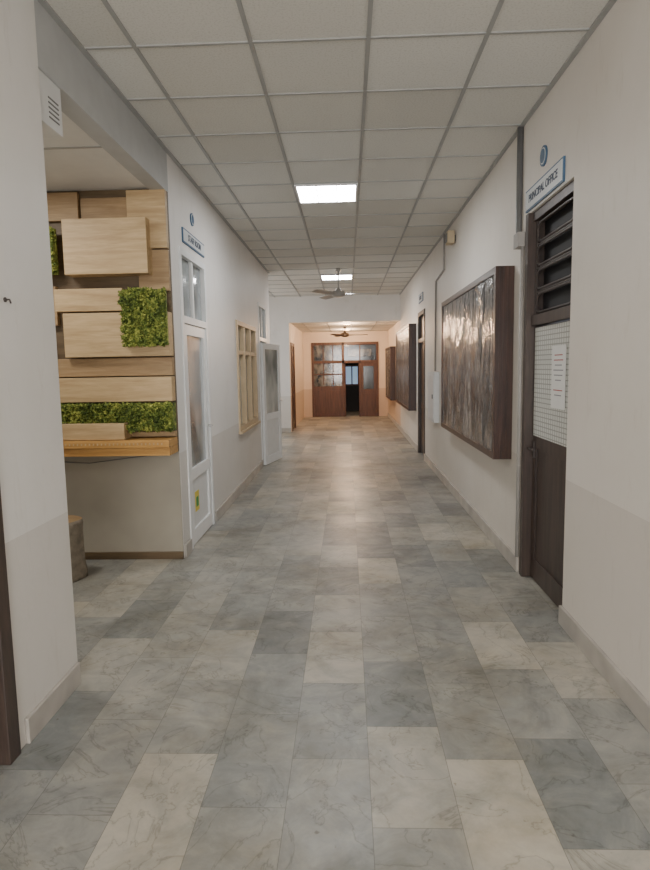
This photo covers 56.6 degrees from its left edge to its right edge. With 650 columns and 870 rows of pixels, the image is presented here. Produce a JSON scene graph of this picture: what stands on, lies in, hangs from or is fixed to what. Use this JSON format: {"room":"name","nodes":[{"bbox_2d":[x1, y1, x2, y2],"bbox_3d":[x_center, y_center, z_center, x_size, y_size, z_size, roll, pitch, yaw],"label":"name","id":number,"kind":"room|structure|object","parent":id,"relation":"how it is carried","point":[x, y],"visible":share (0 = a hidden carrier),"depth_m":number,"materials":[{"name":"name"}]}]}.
{"room":"school corridor","nodes":[
{"label":"school corridor","id":0,"kind":"room"},
{"bbox_2d":[43,112,147,191],"bbox_3d":[-2.424,-1.796,3.718,2.120,0.075,1.990,-1,6,2],"label":"ceiling","id":1,"kind":"structure","parent":0,"point":[74,161],"depth_m":4.08,"materials":[{"name":"white plastic"}]},
{"bbox_2d":[34,0,167,191],"bbox_3d":[-1.307,-1.907,3.654,0.120,0.300,1.970,-1,6,2],"label":"beam","id":2,"kind":"structure","parent":0,"point":[87,99],"depth_m":3.35,"materials":[{"name":"paint"}]},
{"bbox_2d":[64,451,183,551],"bbox_3d":[-2.303,-0.574,4.936,2.236,3.200,0.235,-1,6,2],"label":"wall","id":3,"kind":"structure","parent":0,"point":[131,504],"depth_m":4.92,"materials":[{"name":"paint"}]},
{"bbox_2d":[66,456,143,463],"bbox_3d":[-1.713,0.187,4.877,1.001,0.088,0.008,-1,6,2],"label":"cable","id":4,"kind":"object","parent":3,"relation":"attached to","point":[137,456],"visible":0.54,"depth_m":4.88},
{"bbox_2d":[47,189,178,450],"bbox_3d":[-2.216,-0.853,4.672,2.038,2.030,0.249,-1,6,2],"label":"wall","id":5,"kind":"structure","parent":3,"relation":"attached to","point":[109,241],"depth_m":4.63,"materials":[{"name":"brown wood"}]},
{"bbox_2d":[49,226,58,274],"bbox_3d":[-2.156,-1.388,4.561,0.263,0.382,0.107,-1,6,2],"label":"panel","id":6,"kind":"object","parent":5,"relation":"attached to","point":[52,232],"visible":0.1,"depth_m":4.57,"materials":[{"name":"green plant"}]},
{"bbox_2d":[61,401,176,433],"bbox_3d":[-1.953,-0.132,4.733,1.576,0.264,0.189,-1,6,2],"label":"panel","id":7,"kind":"object","parent":5,"relation":"attached to","point":[157,417],"visible":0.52,"depth_m":4.66,"materials":[{"name":"green plant"}]},
{"bbox_2d":[63,436,177,456],"bbox_3d":[-2.151,0.099,4.740,1.938,0.122,0.241,-1,6,2],"label":"wooden shelf","id":8,"kind":"object","parent":5,"relation":"attached to","point":[133,446],"visible":0.66,"depth_m":4.62,"materials":[{"name":"brown wood"}]},
{"bbox_2d":[117,286,169,347],"bbox_3d":[-1.371,-0.890,4.551,0.378,0.458,0.118,-1,6,2],"label":"panel","id":9,"kind":"object","parent":5,"relation":"attached to","point":[144,320],"visible":1,"depth_m":4.53,"materials":[{"name":"green plant"}]},
{"bbox_2d":[85,551,183,559],"bbox_3d":[-2.279,1.000,4.985,2.240,0.060,0.020,-1,6,2],"label":"baseboard","id":10,"kind":"structure","parent":3,"relation":"attached to","point":[173,554],"depth_m":4.95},
{"bbox_2d":[0,0,269,748],"bbox_3d":[-1.337,-0.418,3.401,0.200,3.200,14.750,-1,6,2],"label":"wall","id":11,"kind":"structure","parent":0,"point":[32,466],"depth_m":2.67,"materials":[{"name":"white paint"}]},
{"bbox_2d":[0,488,20,764],"bbox_3d":[-1.342,0.108,1.849,0.135,2.500,0.950,-1,6,2],"label":"door","id":12,"kind":"structure","parent":11,"relation":"in","point":[10,744],"depth_m":2.36,"materials":[{"name":"brown wood"}]},
{"bbox_2d":[25,460,262,743],"bbox_3d":[-1.199,1.114,3.578,0.022,0.110,14.770,-1,6,2],"label":"baseboard","id":13,"kind":"structure","parent":11,"relation":"attached to","point":[51,703],"depth_m":2.81,"materials":[{"name":"stone"}]},
{"bbox_2d":[190,213,193,225],"bbox_3d":[-1.175,-1.907,5.336,0.014,0.110,0.110,-1,6,2],"label":"round emblem","id":14,"kind":"object","parent":11,"relation":"attached to","point":[191,214],"visible":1,"depth_m":5.32,"materials":[{"name":"blue plastic"}]},
{"bbox_2d":[181,227,204,257],"bbox_3d":[-1.169,-1.711,5.383,0.018,0.120,0.750,-1,6,2],"label":"door sign","id":15,"kind":"object","parent":11,"relation":"attached to","point":[188,238],"visible":1,"depth_m":5.30,"materials":[{"name":"white plastic"}]},
{"bbox_2d":[178,246,214,548],"bbox_3d":[-1.166,-0.323,5.484,0.120,2.540,0.900,-1,6,2],"label":"door","id":16,"kind":"structure","parent":11,"relation":"in","point":[192,274],"depth_m":5.51,"materials":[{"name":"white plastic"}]},
{"bbox_2d":[235,320,260,433],"bbox_3d":[-1.068,-0.798,8.222,0.120,1.410,1.590,-1,6,2],"label":"window","id":17,"kind":"structure","parent":11,"relation":"in","point":[245,333],"depth_m":8.28,"materials":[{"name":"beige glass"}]},
{"bbox_2d":[258,302,266,465],"bbox_3d":[-1.036,-0.822,9.824,0.102,2.560,0.860,-1,6,2],"label":"door","id":18,"kind":"structure","parent":11,"relation":"in","point":[262,332],"depth_m":9.68,"materials":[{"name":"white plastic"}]},
{"bbox_2d":[260,343,282,464],"bbox_3d":[-0.846,-0.518,9.851,0.088,1.918,0.780,1,7,15],"label":"leaf","id":19,"kind":"object","parent":18,"relation":"attached to","point":[270,353],"visible":1,"depth_m":9.81,"materials":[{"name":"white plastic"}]},
{"bbox_2d":[269,297,290,427],"bbox_3d":[-1.952,-1.650,14.477,2.238,3.200,0.220,-1,6,2],"label":"wall","id":20,"kind":"structure","parent":0,"point":[278,306],"depth_m":14.27,"materials":[{"name":"white paint"}]},
{"bbox_2d":[282,428,290,432],"bbox_3d":[-1.929,-0.102,14.529,2.240,0.110,0.022,-1,6,2],"label":"baseboard","id":21,"kind":"structure","parent":20,"relation":"attached to","point":[284,430],"depth_m":14.48,"materials":[{"name":"stone"}]},
{"bbox_2d":[289,323,303,431],"bbox_3d":[-0.855,-1.900,16.533,0.200,3.200,4.400,-1,6,2],"label":"wall","id":22,"kind":"structure","parent":0,"point":[295,335],"depth_m":16.69,"materials":[{"name":"white paint"}]},
{"bbox_2d":[290,342,295,430],"bbox_3d":[-0.841,-1.211,15.100,0.120,2.150,0.900,-1,6,2],"label":"door","id":23,"kind":"structure","parent":22,"relation":"in","point":[292,349],"depth_m":15.09,"materials":[{"name":"brown wood"}]},
{"bbox_2d":[0,411,649,869],"bbox_3d":[-0.803,0.553,9.457,5.260,0.100,27.000,-1,6,2],"label":"floor","id":24,"kind":"structure","parent":0,"point":[344,670],"depth_m":2.72,"materials":[{"name":"tile"}]},
{"bbox_2d":[68,515,87,582],"bbox_3d":[-1.957,0.852,4.524,0.312,0.446,0.310,-1,6,2],"label":"stool","id":25,"kind":"object","parent":24,"relation":"on","point":[79,568],"visible":0.47,"depth_m":4.47,"materials":[{"name":"brown wood"}]},
{"bbox_2d":[46,0,608,296],"bbox_3d":[-0.929,-2.513,7.202,5.260,0.100,23.200,-1,6,2],"label":"ceiling","id":26,"kind":"structure","parent":0,"point":[524,58],"depth_m":3.75,"materials":[{"name":"tile"}]},
{"bbox_2d":[294,183,357,202],"bbox_3d":[0.019,-2.303,5.751,0.576,0.018,0.576,-1,6,2],"label":"ceiling light panel","id":27,"kind":"object","parent":26,"relation":"in","point":[332,192],"depth_m":5.72,"materials":[{"name":"white plastic"}]},
{"bbox_2d":[37,0,616,296],"bbox_3d":[-1.008,-2.212,5.024,4.860,0.010,18.400,-1,6,2],"label":"grid","id":28,"kind":"object","parent":26,"relation":"attached to","point":[44,3],"depth_m":3.91,"materials":[{"name":"grey metal"}]},
{"bbox_2d":[320,274,351,279],"bbox_3d":[0.216,-2.908,11.114,0.576,0.018,0.576,-1,6,2],"label":"ceiling light panel","id":29,"kind":"object","parent":26,"relation":"in","point":[341,276],"depth_m":11.12,"materials":[{"name":"white plastic"}]},
{"bbox_2d":[312,268,378,299],"bbox_3d":[0.352,-2.584,10.240,1.113,0.480,1.225,-1,6,2],"label":"ceiling fan","id":30,"kind":"object","parent":26,"relation":"hanging from","point":[338,293],"depth_m":10.17,"materials":[{"name":"metal"}]},
{"bbox_2d":[288,294,399,322],"bbox_3d":[0.453,-2.971,14.210,2.620,0.600,0.180,-1,6,2],"label":"lintel beam","id":31,"kind":"structure","parent":0,"point":[348,308],"depth_m":14.12,"materials":[{"name":"white paint"}]},
{"bbox_2d":[291,321,397,331],"bbox_3d":[0.535,-2.969,16.362,2.620,0.086,4.400,-1,6,2],"label":"ceiling","id":32,"kind":"structure","parent":0,"point":[378,325],"depth_m":16.21,"materials":[{"name":"tile"}]},
{"bbox_2d":[331,327,367,336],"bbox_3d":[0.651,-2.802,16.395,1.020,0.270,1.121,-1,6,2],"label":"ceiling fan","id":33,"kind":"object","parent":32,"relation":"attached to","point":[344,334],"visible":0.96,"depth_m":16.33,"materials":[{"name":"brown metal"}]},
{"bbox_2d":[303,331,387,416],"bbox_3d":[0.638,-2.176,18.764,3.020,3.200,0.200,-1,6,2],"label":"wall","id":34,"kind":"structure","parent":0,"point":[381,337],"depth_m":18.62,"materials":[{"name":"white paint"}]},
{"bbox_2d":[311,342,378,416],"bbox_3d":[0.634,-1.742,18.924,2.070,2.300,0.480,-1,6,2],"label":"door","id":35,"kind":"structure","parent":34,"relation":"in","point":[329,360],"depth_m":18.71,"materials":[{"name":"brown wood"}]},
{"bbox_2d":[346,363,358,410],"bbox_3d":[0.734,-2.058,19.931,3.200,2.700,2.100,-1,6,2],"label":"wall","id":36,"kind":"structure","parent":0,"point":[352,392],"depth_m":20.96,"materials":[{"name":"black"}]},
{"bbox_2d":[346,365,358,385],"bbox_3d":[0.924,-2.064,20.855,0.490,0.700,0.050,-1,6,2],"label":"window","id":37,"kind":"structure","parent":36,"relation":"in","point":[352,371],"depth_m":20.84,"materials":[{"name":"blue"}]},
{"bbox_2d":[388,0,649,701],"bbox_3d":[1.627,-0.907,7.290,0.200,3.200,22.800,-1,6,2],"label":"wall","id":38,"kind":"structure","parent":0,"point":[596,115],"depth_m":3.06,"materials":[{"name":"white paint"}]},
{"bbox_2d":[385,346,395,400],"bbox_3d":[1.804,-1.709,16.657,0.139,1.400,2.004,-1,6,2],"label":"display board","id":39,"kind":"object","parent":38,"relation":"attached to","point":[390,352],"visible":1,"depth_m":15.72,"materials":[{"name":"brown wood"}]},
{"bbox_2d":[396,323,415,410],"bbox_3d":[1.646,-1.392,12.419,0.139,1.580,2.904,-1,6,2],"label":"display board","id":40,"kind":"object","parent":38,"relation":"attached to","point":[406,336],"visible":1,"depth_m":11.42,"materials":[{"name":"brown wood"}]},
{"bbox_2d":[418,292,422,303],"bbox_3d":[1.609,-2.302,10.134,0.018,0.140,0.560,-1,6,2],"label":"door sign","id":41,"kind":"object","parent":38,"relation":"attached to","point":[420,297],"visible":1,"depth_m":10.11,"materials":[{"name":"white plastic"}]},
{"bbox_2d":[418,308,424,454],"bbox_3d":[1.683,-0.859,10.224,0.115,2.450,0.900,-1,6,2],"label":"door","id":42,"kind":"structure","parent":38,"relation":"in","point":[421,315],"depth_m":10.48,"materials":[{"name":"brown wood"}]},
{"bbox_2d":[428,372,438,422],"bbox_3d":[1.538,-0.551,8.617,0.090,0.700,0.650,-1,6,2],"label":"box","id":43,"kind":"object","parent":38,"relation":"attached to","point":[433,377],"visible":1,"depth_m":8.33,"materials":[{"name":"white plastic"}]},
{"bbox_2d":[434,234,444,370],"bbox_3d":[1.532,-1.723,8.082,0.024,1.730,0.773,-1,6,2],"label":"conduit pipe","id":44,"kind":"object","parent":38,"relation":"attached to","point":[442,271],"visible":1,"depth_m":8.38,"materials":[{"name":"grey plastic"}]},
{"bbox_2d":[445,230,455,245],"bbox_3d":[1.440,-2.260,6.917,0.110,0.140,0.150,-1,6,2],"label":"wall speaker","id":45,"kind":"object","parent":38,"relation":"attached to","point":[450,237],"visible":1,"depth_m":6.85},
{"bbox_2d":[441,266,514,458],"bbox_3d":[1.406,-0.684,5.881,0.139,1.460,2.624,-1,6,2],"label":"display board","id":46,"kind":"object","parent":38,"relation":"attached to","point":[477,321],"visible":1,"depth_m":5.08,"materials":[{"name":"brown wood"}]},
{"bbox_2d":[388,413,649,732],"bbox_3d":[1.543,0.630,7.466,0.022,0.110,22.800,-1,6,2],"label":"baseboard","id":47,"kind":"structure","parent":38,"relation":"attached to","point":[625,689],"depth_m":3.24,"materials":[{"name":"stone"}]},
{"bbox_2d":[513,126,525,556],"bbox_3d":[1.396,-0.625,4.370,0.053,3.080,0.122,-1,6,2],"label":"conduit pipe","id":48,"kind":"object","parent":38,"relation":"attached to","point":[519,237],"visible":0.98,"depth_m":4.29,"materials":[{"name":"grey plastic"}]},
{"bbox_2d":[540,145,547,166],"bbox_3d":[1.376,-1.759,3.799,0.014,0.124,0.124,-1,6,2],"label":"round emblem","id":49,"kind":"object","parent":38,"relation":"attached to","point":[544,151],"visible":1,"depth_m":3.78,"materials":[{"name":"blue plastic"}]},
{"bbox_2d":[525,156,565,212],"bbox_3d":[1.377,-1.563,3.806,0.018,0.140,0.730,-1,6,2],"label":"door sign","id":50,"kind":"object","parent":38,"relation":"attached to","point":[554,177],"visible":1,"depth_m":3.72,"materials":[{"name":"white plastic"}]},
{"bbox_2d":[519,180,573,607],"bbox_3d":[1.471,-0.199,3.881,0.152,2.560,0.860,-1,6,2],"label":"door","id":51,"kind":"structure","parent":38,"relation":"in","point":[549,230],"depth_m":4.03,"materials":[{"name":"brown wood"}]},
{"bbox_2d":[551,344,566,409],"bbox_3d":[1.437,-0.356,3.714,0.005,0.390,0.240,-1,6,2],"label":"paper notice","id":52,"kind":"object","parent":51,"relation":"attached to","point":[558,378],"visible":1,"depth_m":3.70,"materials":[{"name":"white paper"}]},
{"bbox_3d":[-2.480,-0.329,2.783,2.040,3.200,0.200,-1,6,2],"label":"wall","id":53,"kind":"structure","parent":0,"visible":0},
{"bbox_2d":[38,69,62,137],"bbox_3d":[-1.748,-1.562,2.847,0.931,0.250,0.253,-1,6,2],"label":"vent","id":54,"kind":"object","parent":53,"relation":"attached to","point":[50,97],"visible":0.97,"depth_m":2.83,"materials":[{"name":"white plastic"}]}
]}

